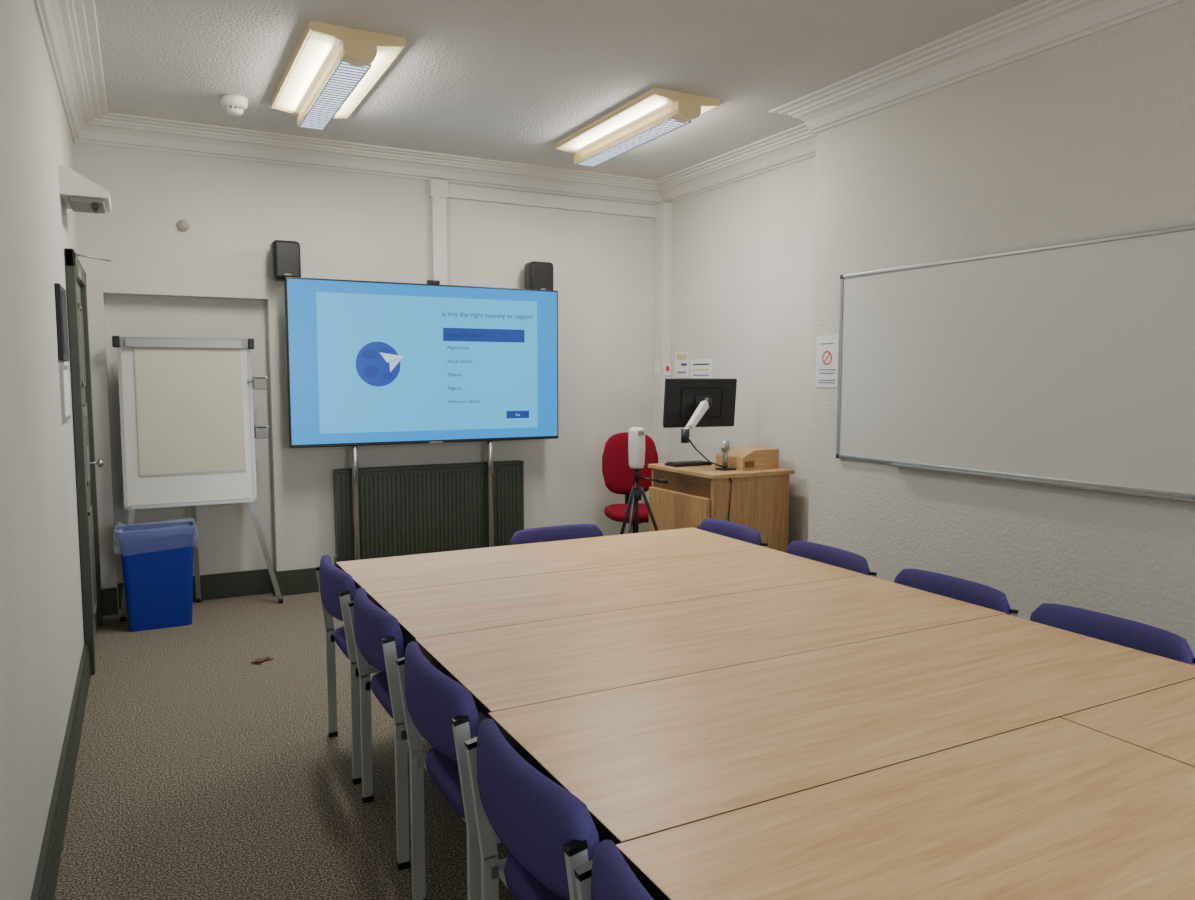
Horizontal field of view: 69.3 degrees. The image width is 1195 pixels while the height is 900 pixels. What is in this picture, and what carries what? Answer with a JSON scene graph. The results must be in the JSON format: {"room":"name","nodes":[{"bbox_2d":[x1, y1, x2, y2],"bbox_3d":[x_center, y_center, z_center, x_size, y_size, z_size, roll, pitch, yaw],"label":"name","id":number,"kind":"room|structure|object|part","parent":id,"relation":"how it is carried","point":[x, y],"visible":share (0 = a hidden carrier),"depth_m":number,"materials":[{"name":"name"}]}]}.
{"room":"meeting room","nodes":[
{"label":"meeting room","id":0,"kind":"room"},
{"bbox_2d":[0,0,83,899],"bbox_3d":[-1.357,-0.174,1.707,0.200,3.060,8.900,-3,5,-28],"label":"wall","id":1,"kind":"structure","parent":0,"point":[42,630],"depth_m":2.65,"materials":[{"name":"paint"}]},
{"bbox_2d":[30,644,89,899],"bbox_3d":[-0.892,1.320,1.188,0.022,0.170,7.130,-3,5,-28],"label":"baseboard","id":2,"kind":"structure","parent":1,"relation":"attached to","point":[45,881],"depth_m":2.87,"materials":[{"name":"grey paint"}]},
{"bbox_2d":[54,283,68,360],"bbox_3d":[-2.326,-0.548,3.760,0.022,0.320,0.320,-3,5,-28],"label":"picture frame","id":3,"kind":"object","parent":1,"relation":"attached to","point":[60,293],"visible":1,"depth_m":3.63,"materials":[{"name":"black plastic"}]},
{"bbox_2d":[59,365,69,421],"bbox_3d":[-2.339,-0.251,3.801,0.014,0.240,0.320,-3,5,-28],"label":"frame","id":4,"kind":"object","parent":1,"relation":"attached to","point":[63,370],"visible":1,"depth_m":3.69,"materials":[{"name":"silver metal"}]},
{"bbox_2d":[58,165,111,213],"bbox_3d":[-2.539,-1.266,4.301,0.205,0.181,0.420,-3,5,-28],"label":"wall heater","id":5,"kind":"object","parent":1,"relation":"attached to","point":[78,193],"visible":1,"depth_m":4.14,"materials":[{"name":"white plastic"}]},
{"bbox_2d":[64,248,110,674],"bbox_3d":[-2.737,0.038,4.778,0.193,2.120,1.070,-3,5,-28],"label":"door","id":6,"kind":"structure","parent":1,"relation":"in","point":[76,289],"depth_m":4.34,"materials":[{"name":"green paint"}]},
{"bbox_2d":[54,592,514,899],"bbox_3d":[0.713,1.308,2.927,4.680,0.100,8.900,-3,5,-28],"label":"floor","id":7,"kind":"structure","parent":0,"point":[204,771],"depth_m":3.21,"materials":[{"name":"carpet"}]},
{"bbox_2d":[117,521,194,631],"bbox_3d":[-2.659,0.749,5.239,0.454,0.627,0.301,-3,5,-28],"label":"recycling bin","id":8,"kind":"object","parent":7,"relation":"on","point":[156,559],"visible":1,"depth_m":5.14,"materials":[{"name":"blue plastic"}]},
{"bbox_2d":[112,336,282,621],"bbox_3d":[-2.576,0.156,5.584,0.956,1.750,0.353,-3,5,-28],"label":"easel","id":9,"kind":"object","parent":7,"relation":"on","point":[188,430],"visible":0.99,"depth_m":5.45,"materials":[{"name":"grey"}]},
{"bbox_2d":[251,657,272,662],"bbox_3d":[-1.772,1.108,4.560,0.063,0.012,0.100,2,5,25],"label":"dry leaf","id":10,"kind":"object","parent":7,"relation":"on","point":[258,660],"visible":1,"depth_m":4.57,"materials":[{"name":"brown plant"}]},
{"bbox_2d":[315,555,410,784],"bbox_3d":[-0.841,0.819,3.470,0.490,0.785,0.494,-3,5,-28],"label":"chair","id":11,"kind":"object","parent":7,"relation":"on","point":[337,588],"visible":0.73,"depth_m":3.21,"materials":[{"name":"purple fabric"}]},
{"bbox_2d":[348,588,485,869],"bbox_3d":[-0.547,0.865,2.915,0.490,0.785,0.494,-3,5,-28],"label":"chair","id":12,"kind":"object","parent":7,"relation":"on","point":[377,634],"visible":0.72,"depth_m":2.65,"materials":[{"name":"purple fabric"}]},
{"bbox_2d":[284,277,558,589],"bbox_3d":[-1.160,-0.086,6.118,1.940,2.143,0.240,-3,5,-28],"label":"television","id":13,"kind":"object","parent":7,"relation":"on","point":[368,362],"visible":0.99,"depth_m":6.00,"materials":[{"name":"black plastic"}]},
{"bbox_2d":[427,280,439,284],"bbox_3d":[-1.144,-1.168,6.027,0.090,0.028,0.034,-3,5,-28],"label":"webcam","id":14,"kind":"object","parent":13,"relation":"on","point":[437,282],"visible":1,"depth_m":6.01,"materials":[{"name":"black plastic"}]},
{"bbox_2d":[396,641,500,899],"bbox_3d":[-0.239,0.916,2.311,0.490,0.785,0.494,-3,5,-28],"label":"chair","id":15,"kind":"object","parent":7,"relation":"on","point":[436,707],"visible":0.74,"depth_m":2.13,"materials":[{"name":"purple fabric"}]},
{"bbox_2d":[464,718,603,899],"bbox_3d":[0.035,0.961,1.778,0.490,0.785,0.494,-3,6,-29],"label":"chair","id":16,"kind":"object","parent":7,"relation":"on","point":[548,832],"visible":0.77,"depth_m":1.59,"materials":[{"name":"purple fabric"}]},
{"bbox_2d":[335,528,765,597],"bbox_3d":[-0.163,0.819,3.795,1.791,0.730,0.596,-3,5,-28],"label":"meeting table","id":17,"kind":"object","parent":7,"relation":"on","point":[396,573],"visible":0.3,"depth_m":3.68,"materials":[{"name":"brown wood"}]},
{"bbox_2d":[506,524,602,544],"bbox_3d":[-0.105,0.773,4.009,0.494,0.785,0.490,-3,5,-28],"label":"chair","id":18,"kind":"object","parent":7,"relation":"on","point":[574,531],"visible":0.2,"depth_m":4.15,"materials":[{"name":"purple fabric"}]},
{"bbox_2d":[574,840,653,899],"bbox_3d":[0.278,1.003,1.287,0.490,0.785,0.494,-2,5,-27],"label":"chair","id":19,"kind":"object","parent":7,"relation":"on","point":[608,876],"visible":1,"depth_m":1.29,"materials":[{"name":"purple fabric"}]},
{"bbox_2d":[602,432,657,532],"bbox_3d":[0.309,0.414,6.566,0.540,1.070,0.565,-1,5,-10],"label":"office chair","id":20,"kind":"object","parent":7,"relation":"on","point":[617,473],"visible":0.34,"depth_m":6.72,"materials":[{"name":"red fabric"}]},
{"bbox_2d":[620,427,667,534],"bbox_3d":[0.248,0.438,5.585,0.567,1.176,0.542,-3,5,-28],"label":"camera tripod","id":21,"kind":"object","parent":7,"relation":"on","point":[636,439],"visible":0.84,"depth_m":5.46,"materials":[{"name":"white plastic"}]},
{"bbox_2d":[415,575,1005,717],"bbox_3d":[0.400,0.909,2.722,1.791,0.730,0.626,-3,5,-28],"label":"meeting table","id":22,"kind":"object","parent":7,"relation":"on","point":[512,666],"visible":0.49,"depth_m":2.58,"materials":[{"name":"brown wood"}]},
{"bbox_2d":[648,460,794,551],"bbox_3d":[0.815,0.559,5.904,0.685,0.892,0.795,-3,5,-28],"label":"desk","id":23,"kind":"object","parent":7,"relation":"on","point":[758,500],"visible":0.56,"depth_m":5.63,"materials":[{"name":"brown wood"}]},
{"bbox_2d":[665,460,711,466],"bbox_3d":[0.628,0.093,5.978,0.300,0.023,0.140,-3,5,-28],"label":"keyboard","id":24,"kind":"object","parent":23,"relation":"on","point":[695,462],"visible":0.98,"depth_m":5.93,"materials":[{"name":"black plastic"}]},
{"bbox_2d":[663,378,736,470],"bbox_3d":[0.741,-0.175,5.744,0.530,0.597,0.336,-2,5,-20],"label":"computer monitor","id":25,"kind":"object","parent":23,"relation":"on","point":[689,403],"visible":1,"depth_m":5.80,"materials":[{"name":"black plastic"}]},
{"bbox_2d":[715,446,778,469],"bbox_3d":[1.009,0.053,5.831,0.300,0.127,0.310,-3,5,-28],"label":"box","id":26,"kind":"object","parent":23,"relation":"on","point":[744,457],"visible":0.97,"depth_m":5.72,"materials":[{"name":"brown wood"}]},
{"bbox_2d":[698,518,767,547],"bbox_3d":[0.480,0.758,4.186,0.490,0.785,0.494,-3,5,-28],"label":"chair","id":27,"kind":"object","parent":7,"relation":"on","point":[721,527],"visible":0.23,"depth_m":4.24,"materials":[{"name":"purple fabric"}]},
{"bbox_2d":[785,541,876,576],"bbox_3d":[0.797,0.809,3.587,0.490,0.785,0.494,-3,5,-28],"label":"chair","id":28,"kind":"object","parent":7,"relation":"on","point":[837,557],"visible":0.23,"depth_m":3.63,"materials":[{"name":"purple fabric"}]},
{"bbox_2d":[488,614,1194,844],"bbox_3d":[0.685,0.957,2.162,1.791,0.730,0.626,-3,5,-28],"label":"meeting table","id":29,"kind":"object","parent":7,"relation":"on","point":[643,759],"visible":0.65,"depth_m":1.98,"materials":[{"name":"brown wood"}]},
{"bbox_2d":[616,717,1194,899],"bbox_3d":[0.818,1.038,1.201,1.154,0.730,1.196,-3,5,-28],"label":"meeting table","id":30,"kind":"object","parent":7,"relation":"on","point":[1059,808],"visible":0.96,"depth_m":1.47,"materials":[{"name":"brown wood"}]},
{"bbox_2d":[894,568,1017,616],"bbox_3d":[1.091,0.856,3.032,0.490,0.785,0.494,-3,5,-28],"label":"chair","id":31,"kind":"object","parent":7,"relation":"on","point":[956,588],"visible":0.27,"depth_m":3.08,"materials":[{"name":"purple fabric"}]},
{"bbox_2d":[1030,603,1194,665],"bbox_3d":[1.356,0.898,2.529,0.490,0.785,0.494,-3,5,-28],"label":"chair","id":32,"kind":"object","parent":7,"relation":"on","point":[1101,626],"visible":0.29,"depth_m":2.57,"materials":[{"name":"purple fabric"}]},
{"bbox_2d":[1060,678,1194,766],"bbox_3d":[1.618,1.002,1.621,0.646,0.730,1.196,-3,5,-28],"label":"meeting table","id":33,"kind":"object","parent":7,"relation":"on","point":[1161,721],"visible":0.57,"depth_m":1.95,"materials":[{"name":"brown wood"}]},
{"bbox_2d":[73,142,653,611],"bbox_3d":[-1.290,-0.576,6.473,4.380,3.060,0.300,-3,5,-28],"label":"wall","id":34,"kind":"structure","parent":0,"point":[211,279],"depth_m":5.96,"materials":[{"name":"paint"}]},
{"bbox_2d":[176,220,188,231],"bbox_3d":[-2.639,-1.428,5.505,0.076,0.076,0.022,-3,5,-28],"label":"wall sensor","id":35,"kind":"object","parent":34,"relation":"attached to","point":[182,225],"visible":1,"depth_m":5.50,"materials":[{"name":"beige plastic"}]},
{"bbox_2d":[101,568,318,615],"bbox_3d":[-1.318,0.874,6.466,4.150,0.170,0.142,-3,5,-28],"label":"baseboard","id":36,"kind":"structure","parent":34,"relation":"attached to","point":[298,581],"depth_m":5.93,"materials":[{"name":"grey paint"}]},
{"bbox_2d":[270,240,300,281],"bbox_3d":[-2.062,-1.242,5.709,0.175,0.255,0.225,-3,5,-28],"label":"loudspeaker","id":37,"kind":"object","parent":34,"relation":"attached to","point":[285,256],"visible":0.85,"depth_m":5.61,"materials":[{"name":"black plastic"}]},
{"bbox_2d":[333,460,523,565],"bbox_3d":[-1.211,0.535,6.374,1.438,0.862,0.111,-3,5,-28],"label":"radiator","id":38,"kind":"object","parent":34,"relation":"attached to","point":[429,508],"visible":0.8,"depth_m":6.29,"materials":[{"name":"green metal"}]},
{"bbox_2d":[524,261,553,289],"bbox_3d":[-0.455,-1.296,6.555,0.190,0.240,0.225,-3,5,-28],"label":"loudspeaker","id":39,"kind":"object","parent":34,"relation":"attached to","point":[537,275],"visible":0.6,"depth_m":6.46,"materials":[{"name":"black plastic"}]},
{"bbox_2d":[429,179,655,284],"bbox_3d":[-0.360,-1.522,6.684,1.905,0.910,0.055,-3,5,-28],"label":"trim trunking","id":40,"kind":"structure","parent":34,"relation":"attached to","point":[439,190],"depth_m":6.41,"materials":[{"name":"white plastic"}]},
{"bbox_2d":[653,202,672,462],"bbox_3d":[0.539,-0.561,7.180,0.090,2.910,0.162,-3,5,-28],"label":"pipe","id":41,"kind":"object","parent":34,"relation":"attached to","point":[663,220],"depth_m":7.10,"materials":[{"name":"white plastic"}]},
{"bbox_2d":[95,0,1029,179],"bbox_3d":[0.713,-1.840,2.661,4.680,0.100,8.900,-3,5,-28],"label":"ceiling","id":42,"kind":"structure","parent":0,"point":[500,80],"depth_m":4.28,"materials":[{"name":"paint"}]},
{"bbox_2d":[220,94,247,115],"bbox_3d":[-2.040,-1.931,4.861,0.144,0.090,0.144,-3,5,-28],"label":"smoke detector","id":43,"kind":"object","parent":42,"relation":"attached to","point":[235,105],"visible":1,"depth_m":4.82,"materials":[{"name":"white plastic"}]},
{"bbox_2d":[271,21,405,130],"bbox_3d":[-1.370,-1.873,4.461,0.430,0.137,1.300,-3,5,-28],"label":"ceiling light","id":44,"kind":"object","parent":42,"relation":"attached to","point":[331,69],"depth_m":4.23,"materials":[{"name":"white plastic"}]},
{"bbox_2d":[555,88,719,166],"bbox_3d":[0.206,-1.947,5.339,0.430,0.137,1.300,-3,5,-28],"label":"ceiling light","id":45,"kind":"object","parent":42,"relation":"attached to","point":[656,113],"depth_m":5.12,"materials":[{"name":"white plastic"}]},
{"bbox_2d":[671,156,815,545],"bbox_3d":[1.193,-0.566,6.353,0.300,3.060,2.230,-3,5,-28],"label":"wall","id":46,"kind":"structure","parent":0,"point":[743,250],"depth_m":6.12,"materials":[{"name":"paint"}]},
{"bbox_2d":[675,352,688,376],"bbox_3d":[0.680,-0.690,6.989,0.006,0.200,0.190,-3,5,-28],"label":"poster","id":47,"kind":"object","parent":46,"relation":"attached to","point":[681,358],"visible":1,"depth_m":6.98,"materials":[{"name":"white paper"}]},
{"bbox_2d":[691,359,711,377],"bbox_3d":[0.809,-0.635,6.750,0.005,0.150,0.280,-3,5,-28],"label":"poster","id":48,"kind":"object","parent":46,"relation":"attached to","point":[700,368],"visible":0.91,"depth_m":6.74,"materials":[{"name":"white paper"}]},
{"bbox_2d":[808,0,1194,656],"bbox_3d":[3.021,-0.243,2.525,0.650,3.060,6.270,-3,5,-28],"label":"wall","id":49,"kind":"structure","parent":0,"point":[1092,136],"depth_m":3.92,"materials":[{"name":"paint"}]},
{"bbox_2d":[33,0,1184,204],"bbox_3d":[0.651,-1.699,2.470,4.180,0.150,8.400,-3,5,-28],"label":"trim","id":50,"kind":"structure","parent":49,"relation":"attached to","point":[69,28],"depth_m":5.02,"materials":[{"name":"white paint"}]},
{"bbox_3d":[0.651,-1.699,2.470,4.180,0.150,8.400,-3,5,-28],"label":"cornice","id":51,"kind":"part","parent":50,"relation":"part of","materials":[{"name":"white paint"}]},
{"bbox_2d":[815,335,838,387],"bbox_3d":[1.330,-0.513,5.014,0.006,0.300,0.185,-3,5,-28],"label":"notice","id":52,"kind":"object","parent":49,"relation":"attached to","point":[827,346],"visible":1,"depth_m":5.01,"materials":[{"name":"white paper"}]},
{"bbox_2d":[836,224,1194,501],"bbox_3d":[1.925,-0.378,3.834,0.060,1.036,2.424,-3,5,-28],"label":"whiteboard","id":53,"kind":"object","parent":49,"relation":"attached to","point":[1071,364],"visible":1,"depth_m":3.83,"materials":[{"name":"grey plastic"}]}
]}

